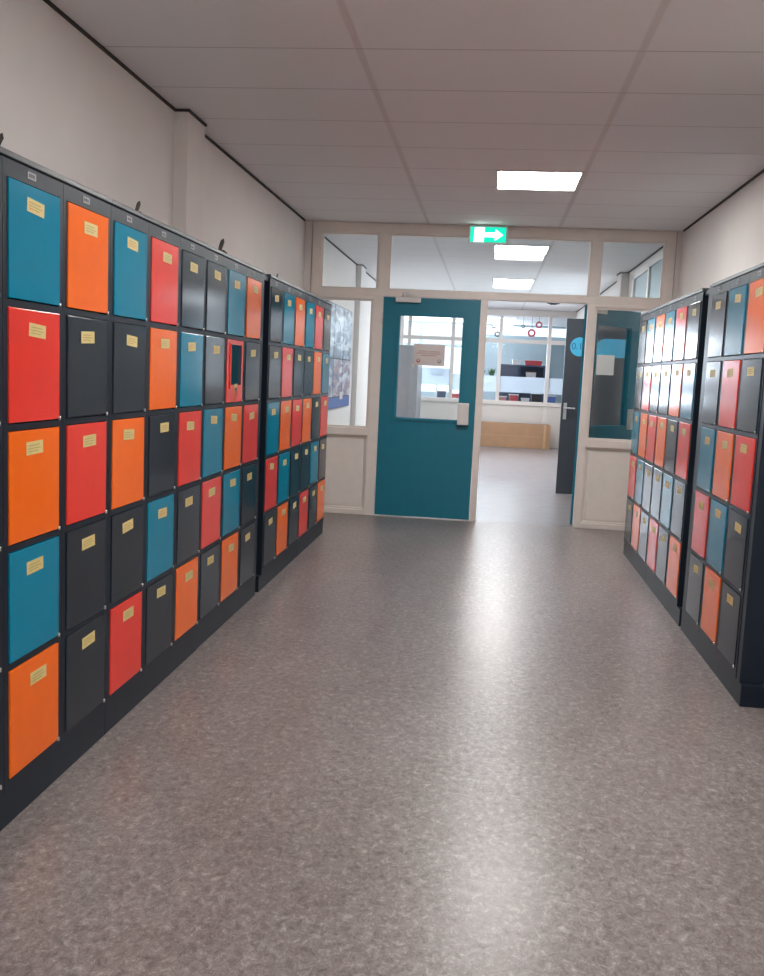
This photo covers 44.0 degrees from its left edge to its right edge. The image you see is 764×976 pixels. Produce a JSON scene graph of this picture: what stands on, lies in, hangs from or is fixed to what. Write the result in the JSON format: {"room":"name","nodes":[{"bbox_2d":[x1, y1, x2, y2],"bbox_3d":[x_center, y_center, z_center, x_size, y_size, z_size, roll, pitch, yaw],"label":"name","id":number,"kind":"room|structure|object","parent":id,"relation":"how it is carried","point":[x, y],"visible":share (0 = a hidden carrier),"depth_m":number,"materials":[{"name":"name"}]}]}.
{"room":"school corridor","nodes":[
{"label":"school corridor","id":0,"kind":"room"},
{"bbox_2d":[0,0,403,425],"bbox_3d":[-0.998,-1.022,7.948,0.150,2.780,23.700,3,7,6],"label":"wall","id":1,"kind":"structure","parent":0,"point":[67,107],"depth_m":4.52,"materials":[{"name":"white paint"}]},
{"bbox_2d":[43,0,304,220],"bbox_3d":[-1.419,-1.769,2.483,0.090,0.013,12.990,3,7,6],"label":"trim","id":2,"kind":"structure","parent":1,"relation":"attached to","point":[53,6],"depth_m":4.84,"materials":[{"name":"black metal"}]},
{"bbox_2d":[173,112,204,241],"bbox_3d":[-1.155,-0.732,5.561,0.078,2.768,0.315,3,7,6],"label":"column","id":3,"kind":"structure","parent":1,"relation":"attached to","point":[189,133],"depth_m":5.31,"materials":[{"name":"white paint"}]},
{"bbox_2d":[327,300,352,409],"bbox_3d":[-0.519,-1.557,11.276,0.028,1.200,1.860,3,7,6],"label":"photo board","id":4,"kind":"object","parent":1,"relation":"attached to","point":[341,318],"visible":0.72,"depth_m":11.30,"materials":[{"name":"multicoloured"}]},
{"bbox_2d":[328,359,332,396],"bbox_3d":[-0.598,-1.238,10.639,0.008,0.435,0.490,3,7,6],"label":"photo","id":5,"kind":"object","parent":4,"relation":"on","point":[330,390],"depth_m":10.76},
{"bbox_2d":[330,303,335,357],"bbox_3d":[-0.574,-1.766,10.574,0.008,0.600,0.490,3,7,6],"label":"photo","id":6,"kind":"object","parent":4,"relation":"on","point":[333,313],"depth_m":10.71},
{"bbox_2d":[332,359,342,396],"bbox_3d":[-0.531,-1.306,11.226,0.008,0.435,0.660,3,7,6],"label":"photo","id":7,"kind":"object","parent":4,"relation":"on","point":[337,376],"depth_m":11.21},
{"bbox_2d":[334,305,344,358],"bbox_3d":[-0.507,-1.835,11.161,0.008,0.600,0.660,3,7,6],"label":"photo","id":8,"kind":"object","parent":4,"relation":"on","point":[339,325],"depth_m":11.15},
{"bbox_2d":[341,360,350,395],"bbox_3d":[-0.455,-1.384,11.892,0.008,0.435,0.650,3,7,6],"label":"photo","id":9,"kind":"object","parent":4,"relation":"on","point":[345,382],"depth_m":11.86},
{"bbox_2d":[343,309,352,359],"bbox_3d":[-0.431,-1.912,11.828,0.008,0.600,0.650,3,7,6],"label":"photo","id":10,"kind":"object","parent":4,"relation":"on","point":[347,332],"depth_m":11.80},
{"bbox_2d":[324,237,375,280],"bbox_3d":[-0.083,-3.141,14.238,0.082,0.013,10.590,3,7,6],"label":"trim","id":11,"kind":"structure","parent":1,"relation":"attached to","point":[327,239],"depth_m":11.39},
{"bbox_2d":[350,265,365,425],"bbox_3d":[-0.338,-1.572,12.764,0.070,2.768,0.420,3,7,6],"label":"column","id":12,"kind":"structure","parent":1,"relation":"attached to","point":[360,270],"depth_m":12.59,"materials":[{"name":"white paint"}]},
{"bbox_2d":[0,446,763,975],"bbox_3d":[1.128,0.200,10.635,12.000,0.100,29.600,3,7,6],"label":"floor","id":13,"kind":"structure","parent":0,"point":[423,747],"depth_m":3.18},
{"bbox_2d":[0,146,112,830],"bbox_3d":[-1.277,0.009,2.874,0.485,1.938,1.116,3,7,6],"label":"locker","id":14,"kind":"object","parent":13,"relation":"on","point":[55,229],"visible":1,"depth_m":2.94,"materials":[{"name":"metal"}]},
{"bbox_2d":[0,133,3,144],"bbox_3d":[-1.071,-0.960,2.630,0.058,0.059,0.022,0,8,-22],"label":"scrap","id":15,"kind":"object","parent":14,"relation":"on","point":[1,134],"visible":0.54,"depth_m":2.63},
{"bbox_2d":[104,199,206,734],"bbox_3d":[-1.151,-0.120,3.975,0.485,1.938,1.116,3,7,6],"label":"locker","id":16,"kind":"object","parent":13,"relation":"on","point":[158,270],"visible":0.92,"depth_m":3.83,"materials":[{"name":"metal"}]},
{"bbox_2d":[135,201,141,212],"bbox_3d":[-0.931,-1.068,3.601,0.019,0.053,0.052,6,8,27],"label":"scrap","id":17,"kind":"object","parent":16,"relation":"on","point":[138,202],"visible":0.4,"depth_m":3.60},
{"bbox_2d":[196,244,264,648],"bbox_3d":[-1.026,-0.252,5.107,0.485,1.938,1.176,3,7,6],"label":"locker","id":18,"kind":"object","parent":13,"relation":"on","point":[234,288],"visible":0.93,"depth_m":4.98,"materials":[{"name":"metal"}]},
{"bbox_2d":[218,239,226,252],"bbox_3d":[-0.803,-1.208,4.715,0.026,0.073,0.072,7,8,33],"label":"scrap","id":19,"kind":"object","parent":18,"relation":"on","point":[221,244],"visible":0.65,"depth_m":4.71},
{"bbox_2d":[255,274,306,591],"bbox_3d":[-0.883,-0.395,6.332,0.485,1.938,1.166,3,7,6],"label":"locker","id":20,"kind":"object","parent":13,"relation":"on","point":[283,346],"visible":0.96,"depth_m":6.16,"materials":[{"name":"metal"}]},
{"bbox_2d":[296,291,331,556],"bbox_3d":[-0.754,-0.526,7.458,0.485,1.938,1.116,3,7,6],"label":"locker","id":21,"kind":"object","parent":13,"relation":"on","point":[318,310],"visible":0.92,"depth_m":7.36,"materials":[{"name":"metal"}]},
{"bbox_2d":[396,345,421,417],"bbox_3d":[0.449,-1.729,17.934,0.495,1.900,1.200,3,7,6],"label":"tall cabinet","id":22,"kind":"object","parent":13,"relation":"on","point":[409,377],"visible":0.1,"depth_m":17.32,"materials":[{"name":"grey laminate"}]},
{"bbox_2d":[374,514,468,520],"bbox_3d":[0.385,0.286,9.201,0.920,0.008,0.078,3,7,6],"label":"trim","id":23,"kind":"structure","parent":13,"relation":"on","point":[374,514],"depth_m":9.17,"materials":[{"name":"white plastic"}]},
{"bbox_2d":[473,421,550,448],"bbox_3d":[2.577,-1.087,19.315,1.680,0.485,0.344,3,7,6],"label":"bench","id":24,"kind":"object","parent":13,"relation":"on","point":[497,434],"visible":0.74,"depth_m":19.14,"materials":[{"name":"brown wood"}]},
{"bbox_2d":[499,364,545,401],"bbox_3d":[3.354,-2.123,22.995,1.100,1.720,0.465,3,7,6],"label":"sideboard","id":25,"kind":"object","parent":13,"relation":"on","point":[511,370],"visible":0.34,"depth_m":22.77,"materials":[{"name":"laminate"}]},
{"bbox_2d":[512,359,520,364],"bbox_3d":[3.249,-3.036,22.833,0.216,0.120,0.266,3,7,6],"label":"storage box","id":26,"kind":"object","parent":25,"relation":"on","point":[515,362],"visible":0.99,"depth_m":22.71,"materials":[{"name":"white plastic"}]},
{"bbox_2d":[525,372,536,377],"bbox_3d":[3.596,-2.704,22.862,0.256,0.200,0.236,3,7,6],"label":"storage box","id":27,"kind":"object","parent":25,"relation":"on","point":[528,374],"visible":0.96,"depth_m":22.75,"materials":[{"name":"white plastic"}]},
{"bbox_2d":[524,360,542,365],"bbox_3d":[3.647,-3.018,22.790,0.436,0.130,0.266,3,7,6],"label":"storage box","id":28,"kind":"object","parent":25,"relation":"on","point":[527,362],"visible":0.99,"depth_m":22.66,"materials":[{"name":"red plastic"}]},
{"bbox_2d":[548,345,564,402],"bbox_3d":[4.528,-2.304,22.847,1.040,2.220,0.552,3,7,6],"label":"tall cabinet","id":29,"kind":"object","parent":13,"relation":"on","point":[557,354],"visible":0.04,"depth_m":22.57,"materials":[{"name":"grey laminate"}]},
{"bbox_2d":[623,304,666,580],"bbox_3d":[2.187,-0.346,7.069,0.485,1.938,1.116,3,7,6],"label":"locker","id":30,"kind":"object","parent":13,"relation":"on","point":[652,324],"visible":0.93,"depth_m":7.01,"materials":[{"name":"metal"}]},
{"bbox_2d":[645,288,709,626],"bbox_3d":[2.057,-0.213,5.931,0.485,1.938,1.191,3,7,6],"label":"locker","id":31,"kind":"object","parent":13,"relation":"on","point":[686,316],"visible":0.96,"depth_m":5.81,"materials":[{"name":"metal"}]},
{"bbox_2d":[681,262,763,708],"bbox_3d":[1.911,-0.063,4.648,0.485,1.938,1.301,3,7,6],"label":"locker","id":32,"kind":"object","parent":13,"relation":"on","point":[722,617],"visible":1,"depth_m":4.48,"materials":[{"name":"metal"}]},
{"bbox_3d":[2.420,-1.888,22.580,0.600,1.270,0.350,3,7,6],"label":"shelf unit","id":33,"kind":"object","parent":13,"relation":"on","visible":0},
{"bbox_2d":[488,367,495,375],"bbox_3d":[2.621,-2.694,22.456,0.224,0.377,0.210,1,7,-10],"label":"potted plant","id":34,"kind":"object","parent":33,"relation":"on","point":[491,372],"visible":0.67,"depth_m":22.39,"materials":[{"name":"green plant"}]},
{"bbox_3d":[3.198,-1.464,21.046,1.500,0.870,0.700,3,7,6],"label":"table","id":35,"kind":"object","parent":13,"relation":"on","visible":0},
{"bbox_2d":[499,396,506,400],"bbox_3d":[2.648,-1.982,20.998,0.236,0.120,0.216,3,7,6],"label":"storage box","id":36,"kind":"object","parent":35,"relation":"on","point":[500,397],"visible":0.54,"depth_m":20.89,"materials":[{"name":"white plastic"}]},
{"bbox_2d":[509,394,518,400],"bbox_3d":[2.923,-1.997,21.015,0.216,0.170,0.216,3,7,6],"label":"storage box","id":37,"kind":"object","parent":35,"relation":"on","point":[512,397],"visible":0.96,"depth_m":20.91,"materials":[{"name":"red plastic"}]},
{"bbox_2d":[520,398,529,401],"bbox_3d":[3.159,-1.937,20.894,0.196,0.100,0.216,3,7,6],"label":"storage box","id":38,"kind":"object","parent":35,"relation":"on","point":[522,399],"visible":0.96,"depth_m":20.79,"materials":[{"name":"white plastic"}]},
{"bbox_2d":[531,393,540,401],"bbox_3d":[3.411,-1.994,20.960,0.236,0.220,0.236,3,7,6],"label":"storage box","id":39,"kind":"object","parent":35,"relation":"on","point":[534,397],"visible":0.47,"depth_m":20.85,"materials":[{"name":"black plastic"}]},
{"bbox_2d":[547,395,555,402],"bbox_3d":[3.696,-1.945,20.832,0.256,0.180,0.236,3,7,6],"label":"storage box","id":40,"kind":"object","parent":35,"relation":"on","point":[551,399],"visible":0.65,"depth_m":20.72,"materials":[{"name":"blue plastic"}]},
{"bbox_3d":[1.758,-1.548,21.200,1.200,0.870,0.700,3,7,6],"label":"table","id":41,"kind":"object","parent":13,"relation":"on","visible":0},
{"bbox_2d":[437,390,446,397],"bbox_3d":[1.324,-2.083,21.086,0.216,0.180,0.236,3,7,6],"label":"storage box","id":42,"kind":"object","parent":41,"relation":"on","point":[440,393],"visible":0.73,"depth_m":20.98,"materials":[{"name":"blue plastic"}]},
{"bbox_2d":[452,393,458,397],"bbox_3d":[1.621,-2.046,21.057,0.256,0.140,0.236,3,7,6],"label":"storage box","id":43,"kind":"object","parent":41,"relation":"on","point":[454,395],"visible":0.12,"depth_m":20.95,"materials":[{"name":"red plastic"}]},
{"bbox_2d":[50,0,763,326],"bbox_3d":[1.258,-2.656,10.287,12.000,0.100,29.600,3,7,6],"label":"ceiling","id":44,"kind":"structure","parent":0,"point":[370,111],"depth_m":4.96,"materials":[{"name":"tile"}]},
{"bbox_2d":[469,224,507,243],"bbox_3d":[0.984,-2.344,8.741,0.356,0.168,0.084,3,7,6],"label":"exit sign","id":45,"kind":"object","parent":44,"relation":"attached to","point":[478,234],"visible":1,"depth_m":8.70,"materials":[{"name":"green plastic"}]},
{"bbox_2d":[493,278,533,284],"bbox_3d":[1.898,-2.987,13.681,0.580,0.008,0.620,3,7,6],"label":"recessed light","id":46,"kind":"object","parent":44,"relation":"in","point":[495,280],"visible":1,"depth_m":13.64,"materials":[{"name":"white plastic"}]},
{"bbox_2d":[494,279,532,283],"bbox_3d":[1.898,-2.988,13.681,0.556,0.006,0.596,3,7,6],"label":"diffuser","id":47,"kind":"object","parent":46,"relation":"attached to","point":[503,281],"depth_m":13.65,"materials":[{"name":"white plastic"}]},
{"bbox_2d":[494,245,549,254],"bbox_3d":[1.509,-2.589,10.276,0.580,0.008,0.620,3,7,6],"label":"recessed light","id":48,"kind":"object","parent":44,"relation":"in","point":[514,249],"visible":1,"depth_m":10.25,"materials":[{"name":"white plastic"}]},
{"bbox_2d":[496,170,583,190],"bbox_3d":[1.100,-2.170,6.684,0.580,0.008,0.620,3,7,6],"label":"recessed light","id":49,"kind":"object","parent":44,"relation":"in","point":[505,179],"visible":1,"depth_m":6.65,"materials":[{"name":"white plastic"}]},
{"bbox_2d":[403,320,565,401],"bbox_3d":[2.841,-2.915,24.920,12.000,2.780,0.100,3,7,6],"label":"wall","id":50,"kind":"structure","parent":0,"point":[516,351],"depth_m":24.74,"materials":[{"name":"white paint"}]},
{"bbox_2d":[420,401,560,447],"bbox_3d":[2.228,-2.288,19.541,10.000,2.780,0.080,3,7,6],"label":"wall","id":51,"kind":"structure","parent":0,"point":[428,409],"depth_m":19.55,"materials":[{"name":"white paint"}]},
{"bbox_2d":[403,309,576,423],"bbox_3d":[2.880,-2.455,19.427,5.100,2.358,0.160,3,7,6],"label":"trim","id":52,"kind":"structure","parent":51,"relation":"attached to","point":[500,312],"depth_m":19.41,"materials":[{"name":"white paint"}]},
{"bbox_2d":[527,317,535,336],"bbox_3d":[3.081,-3.304,19.426,0.172,0.411,0.043,3,7,6],"label":"hanging ornament","id":53,"kind":"object","parent":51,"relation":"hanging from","point":[533,330],"visible":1,"depth_m":19.42,"materials":[{"name":"red plastic"}]},
{"bbox_2d":[536,317,542,327],"bbox_3d":[3.224,-3.386,19.400,0.146,0.228,0.036,3,7,6],"label":"hanging ornament","id":54,"kind":"object","parent":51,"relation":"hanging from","point":[539,317],"visible":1,"depth_m":19.39,"materials":[{"name":"red plastic"}]},
{"bbox_2d":[576,172,763,438],"bbox_3d":[2.612,-0.811,7.561,0.150,2.780,23.700,3,7,6],"label":"wall","id":55,"kind":"structure","parent":0,"point":[728,241],"depth_m":7.05,"materials":[{"name":"white paint"}]},
{"bbox_2d":[374,292,480,519],"bbox_3d":[0.422,-0.778,9.037,0.930,2.138,0.115,3,7,6],"label":"door","id":56,"kind":"structure","parent":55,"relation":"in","point":[424,465],"depth_m":9.08,"materials":[{"name":"teal paint"}]},
{"bbox_2d":[411,344,444,366],"bbox_3d":[0.437,-1.255,8.996,0.318,0.221,0.003,3,7,6],"label":"paper notice","id":57,"kind":"object","parent":56,"relation":"attached to","point":[424,354],"visible":1,"depth_m":8.99,"materials":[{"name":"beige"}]},
{"bbox_2d":[324,435,630,522],"bbox_3d":[0.915,-0.089,9.097,3.180,0.725,0.030,3,7,6],"label":"panel","id":58,"kind":"object","parent":55,"relation":"attached to","point":[607,471],"depth_m":9.00,"materials":[{"name":"beige paint"}]},
{"bbox_2d":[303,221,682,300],"bbox_3d":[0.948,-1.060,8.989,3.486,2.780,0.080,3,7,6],"label":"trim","id":59,"kind":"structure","parent":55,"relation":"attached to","point":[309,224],"depth_m":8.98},
{"bbox_2d":[311,221,676,530],"bbox_3d":[0.959,-1.058,8.982,3.360,2.778,0.113,3,7,6],"label":"trim","id":60,"kind":"structure","parent":55,"relation":"attached to","point":[385,229],"depth_m":8.90,"materials":[{"name":"beige paint"}]},
{"bbox_2d":[555,318,626,493],"bbox_3d":[2.533,-0.962,11.424,0.725,2.122,0.099,3,7,6],"label":"door","id":61,"kind":"structure","parent":55,"relation":"in","point":[607,395],"depth_m":11.41,"materials":[{"name":"grey paint"}]},
{"bbox_2d":[596,355,614,374],"bbox_3d":[2.679,-1.475,11.354,0.208,0.237,0.003,3,7,6],"label":"paper sheet","id":62,"kind":"object","parent":61,"relation":"attached to","point":[605,363],"visible":1,"depth_m":11.35,"materials":[{"name":"white paper"}]},
{"bbox_2d":[570,305,640,523],"bbox_3d":[2.221,-0.703,9.305,0.918,2.086,0.102,-4,10,-43],"label":"door","id":63,"kind":"structure","parent":55,"relation":"in","point":[630,320],"depth_m":9.40,"materials":[{"name":"teal paint"}]},
{"bbox_2d":[577,246,662,311],"bbox_3d":[3.283,-2.944,13.878,0.108,0.013,10.590,3,7,6],"label":"trim","id":64,"kind":"structure","parent":55,"relation":"attached to","point":[660,248],"depth_m":11.40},
{"bbox_2d":[616,273,628,296],"bbox_3d":[3.024,-1.359,12.263,0.096,2.768,0.400,3,7,6],"label":"column","id":65,"kind":"structure","parent":55,"relation":"attached to","point":[623,278],"depth_m":11.93,"materials":[{"name":"white paint"}]},
{"bbox_2d":[631,252,662,313],"bbox_3d":[2.847,-1.113,10.458,0.035,2.700,2.100,3,7,6],"label":"window frame","id":66,"kind":"structure","parent":55,"relation":"attached to","point":[647,267],"depth_m":10.22,"materials":[{"name":"white paint"}]},
{"bbox_2d":[634,260,661,311],"bbox_3d":[2.904,-2.163,10.319,0.010,0.460,1.960,3,7,6],"label":"window","id":67,"kind":"structure","parent":55,"relation":"in","point":[640,282],"depth_m":10.08,"materials":[{"name":"clear glass"}]},
{"bbox_2d":[683,169,763,231],"bbox_3d":[1.991,-1.570,2.118,0.012,0.013,12.990,3,7,6],"label":"trim","id":68,"kind":"structure","parent":55,"relation":"attached to","point":[761,171],"depth_m":6.97,"materials":[{"name":"black metal"}]},
{"bbox_3d":[2.891,-2.647,19.423,5.100,1.740,0.006,3,7,6],"label":"window","id":69,"kind":"structure","parent":0,"visible":0},
{"bbox_2d":[422,367,449,384],"bbox_3d":[0.985,-2.329,19.669,0.828,0.340,0.004,3,7,6],"label":"window","id":70,"kind":"structure","parent":69,"relation":"attached to","point":[437,376],"depth_m":19.65,"materials":[{"name":"glass"}]},
{"bbox_2d":[452,374,562,394],"bbox_3d":[3.430,-2.090,19.419,3.964,0.325,0.004,3,7,6],"label":"window","id":71,"kind":"structure","parent":69,"relation":"attached to","point":[507,383],"depth_m":19.48,"materials":[{"name":"clear glass"}]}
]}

